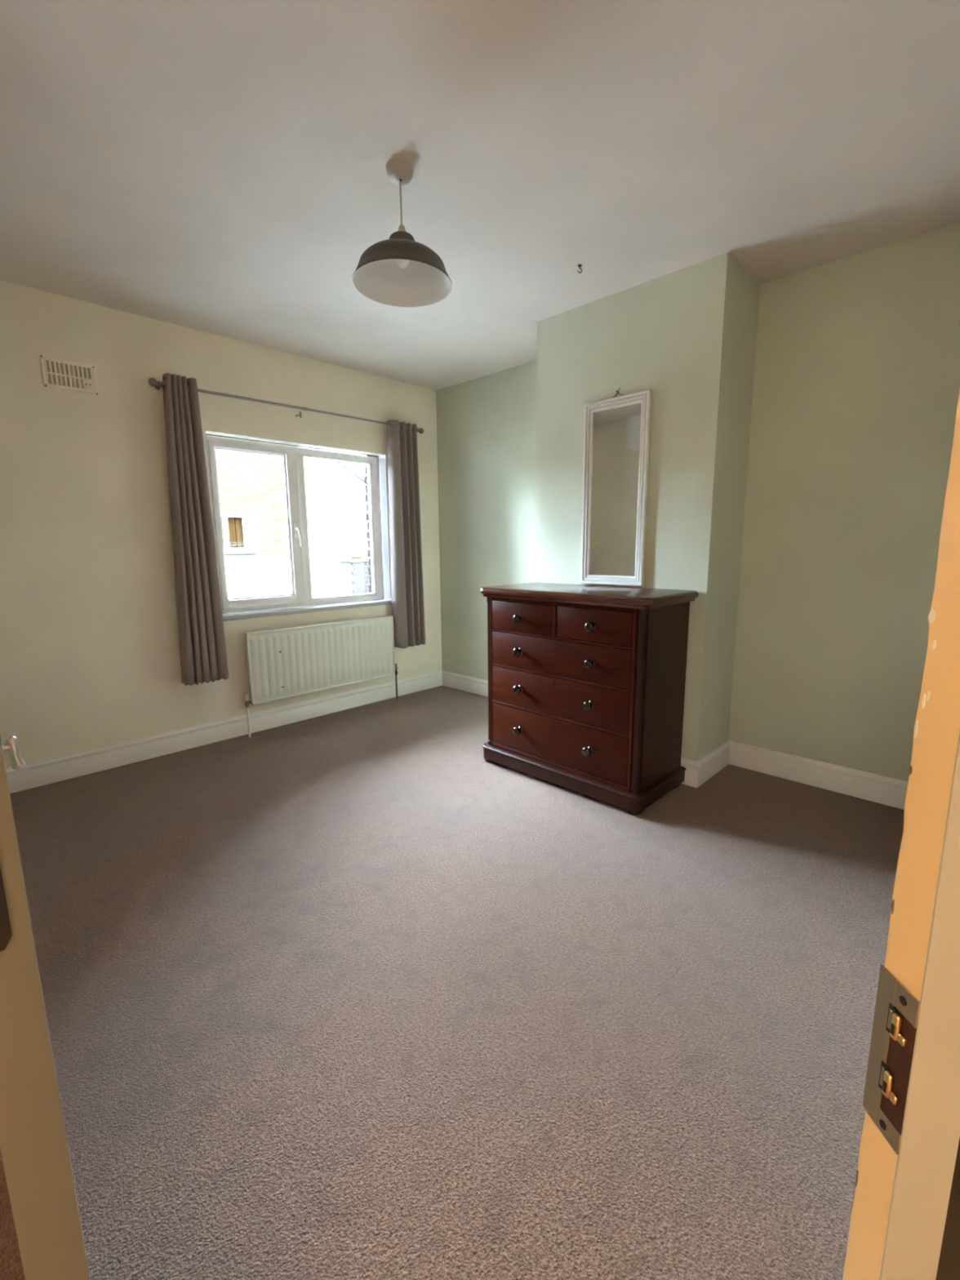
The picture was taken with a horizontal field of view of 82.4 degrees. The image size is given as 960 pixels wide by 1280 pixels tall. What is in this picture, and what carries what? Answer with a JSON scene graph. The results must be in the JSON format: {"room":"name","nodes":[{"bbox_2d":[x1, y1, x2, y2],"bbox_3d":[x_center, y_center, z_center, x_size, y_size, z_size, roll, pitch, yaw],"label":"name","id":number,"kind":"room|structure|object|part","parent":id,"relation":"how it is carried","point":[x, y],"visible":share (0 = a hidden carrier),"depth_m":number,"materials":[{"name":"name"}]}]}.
{"room":"bedroom","nodes":[
{"label":"bedroom","id":0,"kind":"room"},
{"bbox_2d":[0,280,442,768],"bbox_3d":[-2.010,-0.438,3.326,0.350,3.050,4.800,9,14,44],"label":"wall","id":1,"kind":"structure","parent":0,"point":[90,656],"depth_m":3.05,"materials":[{"name":"beige paint"}]},
{"bbox_2d":[40,355,98,395],"bbox_3d":[-2.106,-1.357,2.817,0.009,0.148,0.230,9,14,44],"label":"air vent","id":2,"kind":"object","parent":1,"relation":"in","point":[60,374],"visible":1,"depth_m":2.81,"materials":[{"name":"paint"}]},
{"bbox_3d":[-2.110,-1.358,2.818,0.002,0.120,0.205,9,14,44],"label":"plate","id":3,"kind":"part","parent":2,"relation":"part of","materials":[{"name":"beige plastic"}]},
{"bbox_2d":[5,670,442,793],"bbox_3d":[-1.460,0.546,3.792,0.018,0.134,3.230,9,14,44],"label":"baseboard","id":4,"kind":"structure","parent":1,"relation":"attached to","point":[56,769],"depth_m":3.44,"materials":[{"name":"white paint"}]},
{"bbox_2d":[147,377,423,433],"bbox_3d":[-1.155,-1.525,3.700,0.117,0.070,1.944,9,14,44],"label":"curtain rod","id":5,"kind":"object","parent":1,"relation":"attached to","point":[152,381],"visible":0.93,"depth_m":3.46,"materials":[{"name":"grey metal"}]},
{"bbox_2d":[162,373,229,685],"bbox_3d":[-1.691,-0.612,3.233,0.097,1.761,0.262,9,14,44],"label":"curtain","id":6,"kind":"object","parent":5,"relation":"hanging from","point":[202,639],"visible":1,"depth_m":3.21,"materials":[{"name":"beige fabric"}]},
{"bbox_2d":[386,419,425,648],"bbox_3d":[-0.579,-0.807,4.355,0.088,1.743,0.296,9,14,44],"label":"curtain","id":7,"kind":"object","parent":5,"relation":"hanging from","point":[405,528],"visible":1,"depth_m":4.32,"materials":[{"name":"grey fabric"}]},
{"bbox_2d":[204,430,391,621],"bbox_3d":[-1.305,-0.774,3.987,0.395,1.225,1.417,9,14,44],"label":"window","id":8,"kind":"structure","parent":1,"relation":"in","point":[300,599],"depth_m":3.87,"materials":[{"name":"white plastic"}]},
{"bbox_3d":[-1.271,-0.736,3.838,0.056,0.160,0.030,5,11,28],"label":"handle","id":9,"kind":"part","parent":8,"relation":"part of","materials":[{"name":"white plastic"}]},
{"bbox_3d":[-1.357,-0.213,4.148,0.225,0.065,1.377,9,14,44],"label":"sill","id":10,"kind":"part","parent":8,"relation":"part of","materials":[{"name":"white plastic"}]},
{"bbox_3d":[-1.202,-0.227,3.985,0.122,0.030,1.417,9,14,44],"label":"sill","id":11,"kind":"part","parent":8,"relation":"part of","materials":[{"name":"white paint"}]},
{"bbox_2d":[244,615,398,737],"bbox_3d":[-1.124,0.222,4.029,0.098,0.695,1.246,9,14,44],"label":"radiator","id":12,"kind":"object","parent":1,"relation":"attached to","point":[295,661],"visible":1,"depth_m":3.91,"materials":[{"name":"metal"}]},
{"bbox_3d":[-1.103,0.119,3.989,0.034,0.474,1.160,9,14,44],"label":"panel","id":13,"kind":"part","parent":12,"relation":"part of","materials":[{"name":"metal"}]},
{"bbox_2d":[0,685,959,1279],"bbox_3d":[0.060,1.049,1.548,5.400,0.128,4.800,9,14,44],"label":"floor","id":14,"kind":"structure","parent":0,"point":[358,993],"depth_m":1.49,"materials":[{"name":"beige carpet"}]},
{"bbox_2d":[480,582,698,815],"bbox_3d":[0.524,0.233,2.940,1.030,1.012,0.522,9,14,44],"label":"dresser","id":15,"kind":"object","parent":14,"relation":"on","point":[586,683],"visible":1,"depth_m":2.68,"materials":[{"name":"brown wood"}]},
{"bbox_3d":[0.204,0.491,2.968,0.047,0.047,0.048,9,14,44],"label":"knob","id":16,"kind":"part","parent":15,"relation":"part of","materials":[{"name":"metal"}]},
{"bbox_3d":[0.201,0.264,2.929,0.047,0.047,0.048,9,14,44],"label":"knob","id":17,"kind":"part","parent":15,"relation":"part of","materials":[{"name":"metal"}]},
{"bbox_3d":[0.200,0.063,2.894,0.047,0.047,0.048,9,14,44],"label":"knob","id":18,"kind":"part","parent":15,"relation":"part of","materials":[{"name":"metal"}]},
{"bbox_3d":[0.198,-0.112,2.864,0.047,0.047,0.048,9,14,44],"label":"knob","id":19,"kind":"part","parent":15,"relation":"part of","materials":[{"name":"metal"}]},
{"bbox_3d":[0.223,-0.120,2.892,0.410,0.153,0.028,9,14,44],"label":"drawer","id":20,"kind":"part","parent":15,"relation":"part of","materials":[{"name":"brown wood"}]},
{"bbox_3d":[0.387,0.517,2.845,0.852,0.235,0.028,9,14,44],"label":"drawer","id":21,"kind":"part","parent":15,"relation":"part of","materials":[{"name":"brown wood"}]},
{"bbox_3d":[0.385,0.288,2.806,0.852,0.198,0.028,9,14,44],"label":"drawer","id":22,"kind":"part","parent":15,"relation":"part of","materials":[{"name":"brown wood"}]},
{"bbox_3d":[0.383,0.086,2.771,0.852,0.180,0.028,9,14,44],"label":"drawer","id":23,"kind":"part","parent":15,"relation":"part of","materials":[{"name":"brown wood"}]},
{"bbox_3d":[0.390,0.232,2.802,0.888,0.868,0.052,9,14,44],"label":"frame","id":24,"kind":"part","parent":15,"relation":"part of","materials":[{"name":"brown wood"}]},
{"bbox_3d":[0.521,0.541,2.663,0.047,0.047,0.048,9,14,44],"label":"knob","id":25,"kind":"part","parent":15,"relation":"part of","materials":[{"name":"metal"}]},
{"bbox_3d":[0.519,0.313,2.623,0.047,0.047,0.048,9,14,44],"label":"knob","id":26,"kind":"part","parent":15,"relation":"part of","materials":[{"name":"metal"}]},
{"bbox_3d":[0.517,0.112,2.589,0.047,0.047,0.048,9,14,44],"label":"knob","id":27,"kind":"part","parent":15,"relation":"part of","materials":[{"name":"metal"}]},
{"bbox_3d":[0.515,-0.062,2.559,0.047,0.047,0.048,9,14,44],"label":"knob","id":28,"kind":"part","parent":15,"relation":"part of","materials":[{"name":"metal"}]},
{"bbox_3d":[0.537,-0.070,2.589,0.416,0.153,0.028,9,14,44],"label":"drawer","id":29,"kind":"part","parent":15,"relation":"part of","materials":[{"name":"brown wood"}]},
{"bbox_3d":[0.886,0.255,2.638,0.022,0.866,0.417,9,14,44],"label":"panel","id":30,"kind":"part","parent":15,"relation":"part of","materials":[{"name":"brown wood"}]},
{"bbox_2d":[0,0,959,390],"bbox_3d":[-0.072,-1.560,1.203,5.700,0.150,4.800,9,14,44],"label":"ceiling","id":31,"kind":"structure","parent":0,"point":[218,167],"depth_m":1.77,"materials":[{"name":"paint"}]},
{"bbox_2d":[351,157,452,307],"bbox_3d":[-0.271,-1.413,1.881,0.344,0.368,0.344,9,14,44],"label":"pendant lamp","id":32,"kind":"object","parent":31,"relation":"hanging from","point":[399,270],"visible":1,"depth_m":1.96,"materials":[{"name":"metal"}]},
{"bbox_3d":[-0.270,-1.478,1.872,0.008,0.144,0.009,-5,11,-23],"label":"cord","id":33,"kind":"part","parent":32,"relation":"part of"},
{"bbox_3d":[-0.270,-1.312,1.899,0.344,0.162,0.344,9,14,44],"label":"lamp shade","id":34,"kind":"part","parent":32,"relation":"part of","materials":[{"name":"grey metal"}]},
{"bbox_3d":[-0.269,-1.323,1.898,0.048,0.064,0.048,9,14,44],"label":"bulb","id":35,"kind":"part","parent":32,"relation":"part of","materials":[{"name":"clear glass"}]},
{"bbox_2d":[577,264,582,273],"bbox_3d":[0.458,-1.700,2.517,0.018,0.032,0.018,9,14,44],"label":"ceiling hook","id":36,"kind":"object","parent":31,"relation":"attached to","point":[579,265],"visible":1,"depth_m":2.52,"materials":[{"name":"grey metal"}]},
{"bbox_2d":[435,360,537,680],"bbox_3d":[0.228,-0.751,4.281,1.471,2.500,0.150,9,14,44],"label":"wall","id":37,"kind":"structure","parent":0,"point":[486,424],"depth_m":4.32,"materials":[{"name":"green paint"}]},
{"bbox_2d":[441,670,488,697],"bbox_3d":[0.181,0.421,4.423,1.471,0.134,0.018,9,14,44],"label":"baseboard","id":38,"kind":"structure","parent":37,"relation":"attached to","point":[460,682],"depth_m":4.71,"materials":[{"name":"white paint"}]},
{"bbox_2d":[466,644,479,656],"bbox_3d":[-0.062,0.084,4.606,0.146,0.086,0.012,9,14,44],"label":"wall socket","id":39,"kind":"object","parent":37,"relation":"attached to","point":[473,650],"visible":1,"depth_m":4.60,"materials":[{"name":"white plastic"}]},
{"bbox_2d":[535,252,760,761],"bbox_3d":[0.954,-0.575,3.226,1.062,2.500,0.671,9,14,44],"label":"wall","id":40,"kind":"structure","parent":0,"point":[686,336],"depth_m":2.75,"materials":[{"name":"green paint"}]},
{"bbox_2d":[580,387,651,586],"bbox_3d":[0.713,-0.805,2.925,0.382,1.017,0.026,9,14,44],"label":"wall mirror","id":41,"kind":"object","parent":40,"relation":"attached to","point":[616,429],"visible":1,"depth_m":2.92,"materials":[{"name":"paint"}]},
{"bbox_3d":[0.717,-0.782,2.933,0.292,0.878,0.004,9,14,44],"label":"glass","id":42,"kind":"part","parent":41,"relation":"part of","materials":[{"name":"white mirror"}]},
{"bbox_2d":[680,757,697,787],"bbox_3d":[0.724,0.631,3.184,1.098,0.134,0.018,9,14,44],"label":"baseboard","id":43,"kind":"structure","parent":40,"relation":"attached to","point":[691,766],"depth_m":2.83,"materials":[{"name":"white paint"}]},
{"bbox_2d":[697,740,729,787],"bbox_3d":[1.261,0.664,2.963,0.018,0.134,0.447,9,14,44],"label":"baseboard","id":44,"kind":"structure","parent":40,"relation":"attached to","point":[717,759],"depth_m":2.94,"materials":[{"name":"white paint"}]},
{"bbox_2d":[728,222,959,781],"bbox_3d":[2.510,-0.382,2.024,2.867,2.500,0.242,9,14,44],"label":"wall","id":45,"kind":"structure","parent":0,"point":[856,379],"depth_m":2.58,"materials":[{"name":"green paint"}]},
{"bbox_2d":[728,740,908,809],"bbox_3d":[1.774,0.693,2.764,1.034,0.134,0.018,9,14,44],"label":"baseboard","id":46,"kind":"structure","parent":45,"relation":"attached to","point":[888,791],"depth_m":2.79,"materials":[{"name":"white paint"}]},
{"bbox_3d":[-1.631,-0.152,0.924,3.567,2.500,0.870,9,14,44],"label":"wall","id":47,"kind":"structure","parent":0,"visible":0},
{"bbox_2d":[0,735,90,1279],"bbox_3d":[-0.681,0.129,0.731,0.856,1.977,0.090,9,14,44],"label":"door","id":48,"kind":"structure","parent":47,"relation":"in","point":[34,1150],"depth_m":0.47,"materials":[{"name":"paint"}]},
{"bbox_3d":[-0.600,0.136,0.681,0.026,0.026,0.026,9,14,44],"label":"handle","id":49,"kind":"part","parent":48,"relation":"part of","materials":[{"name":"silver metal"}]},
{"label":"outside","id":50,"kind":"structure","parent":0,"visible":0},
{"bbox_3d":[-10.490,-0.978,16.163,29.700,0.100,30.000,9,14,44],"label":"ground","id":51,"kind":"structure","parent":50,"visible":0},
{"bbox_2d":[208,435,327,598],"bbox_3d":[-8.425,-1.333,6.513,2.270,3.850,13.370,9,14,44],"label":"house","id":52,"kind":"structure","parent":51,"relation":"on","point":[251,486],"depth_m":9.61,"materials":[{"name":"yellow brick"}]},
{"bbox_2d":[221,516,244,547],"bbox_3d":[-4.515,-1.795,9.198,0.070,0.630,1.230,9,14,44],"label":"window","id":53,"kind":"structure","parent":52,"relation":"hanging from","point":[235,526],"depth_m":9.46,"materials":[{"name":"brown wood"}]},
{"bbox_3d":[-4.474,-1.607,9.191,0.020,0.052,1.130,9,14,44],"label":"rail","id":54,"kind":"part","parent":52,"relation":"part of","materials":[{"name":"white"}]},
{"bbox_3d":[-4.397,-1.439,9.132,0.130,0.040,1.370,9,14,44],"label":"window sill","id":55,"kind":"part","parent":52,"relation":"part of","materials":[{"name":"white"}]},
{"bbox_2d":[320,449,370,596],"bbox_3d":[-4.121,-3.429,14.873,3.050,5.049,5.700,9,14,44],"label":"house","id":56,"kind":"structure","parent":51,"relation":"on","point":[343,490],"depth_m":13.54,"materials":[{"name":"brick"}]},
{"bbox_2d":[336,553,372,595],"bbox_3d":[-2.045,-0.708,9.381,0.460,1.518,0.570,9,14,44],"label":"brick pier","id":57,"kind":"structure","parent":51,"relation":"on","point":[354,576],"depth_m":9.12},
{"bbox_3d":[1.244,-0.240,1.271,0.052,2.500,2.623,9,14,44],"label":"wall","id":58,"kind":"structure","parent":0,"visible":0},
{"bbox_2d":[842,388,959,1279],"bbox_3d":[0.313,0.153,0.370,0.047,2.050,0.036,-1,10,-1],"label":"door frame","id":59,"kind":"structure","parent":58,"relation":"attached to","point":[909,1140],"depth_m":0.38,"materials":[{"name":"paint"}]},
{"bbox_3d":[0.295,0.301,0.395,0.002,0.123,0.035,-1,10,-1],"label":"strike plate","id":60,"kind":"part","parent":59,"relation":"part of","materials":[{"name":"metal"}]},
{"bbox_3d":[0.315,0.156,0.353,0.042,2.050,0.002,-1,10,-1],"label":"architrave","id":61,"kind":"part","parent":59,"relation":"part of","materials":[{"name":"paint"}]}
]}

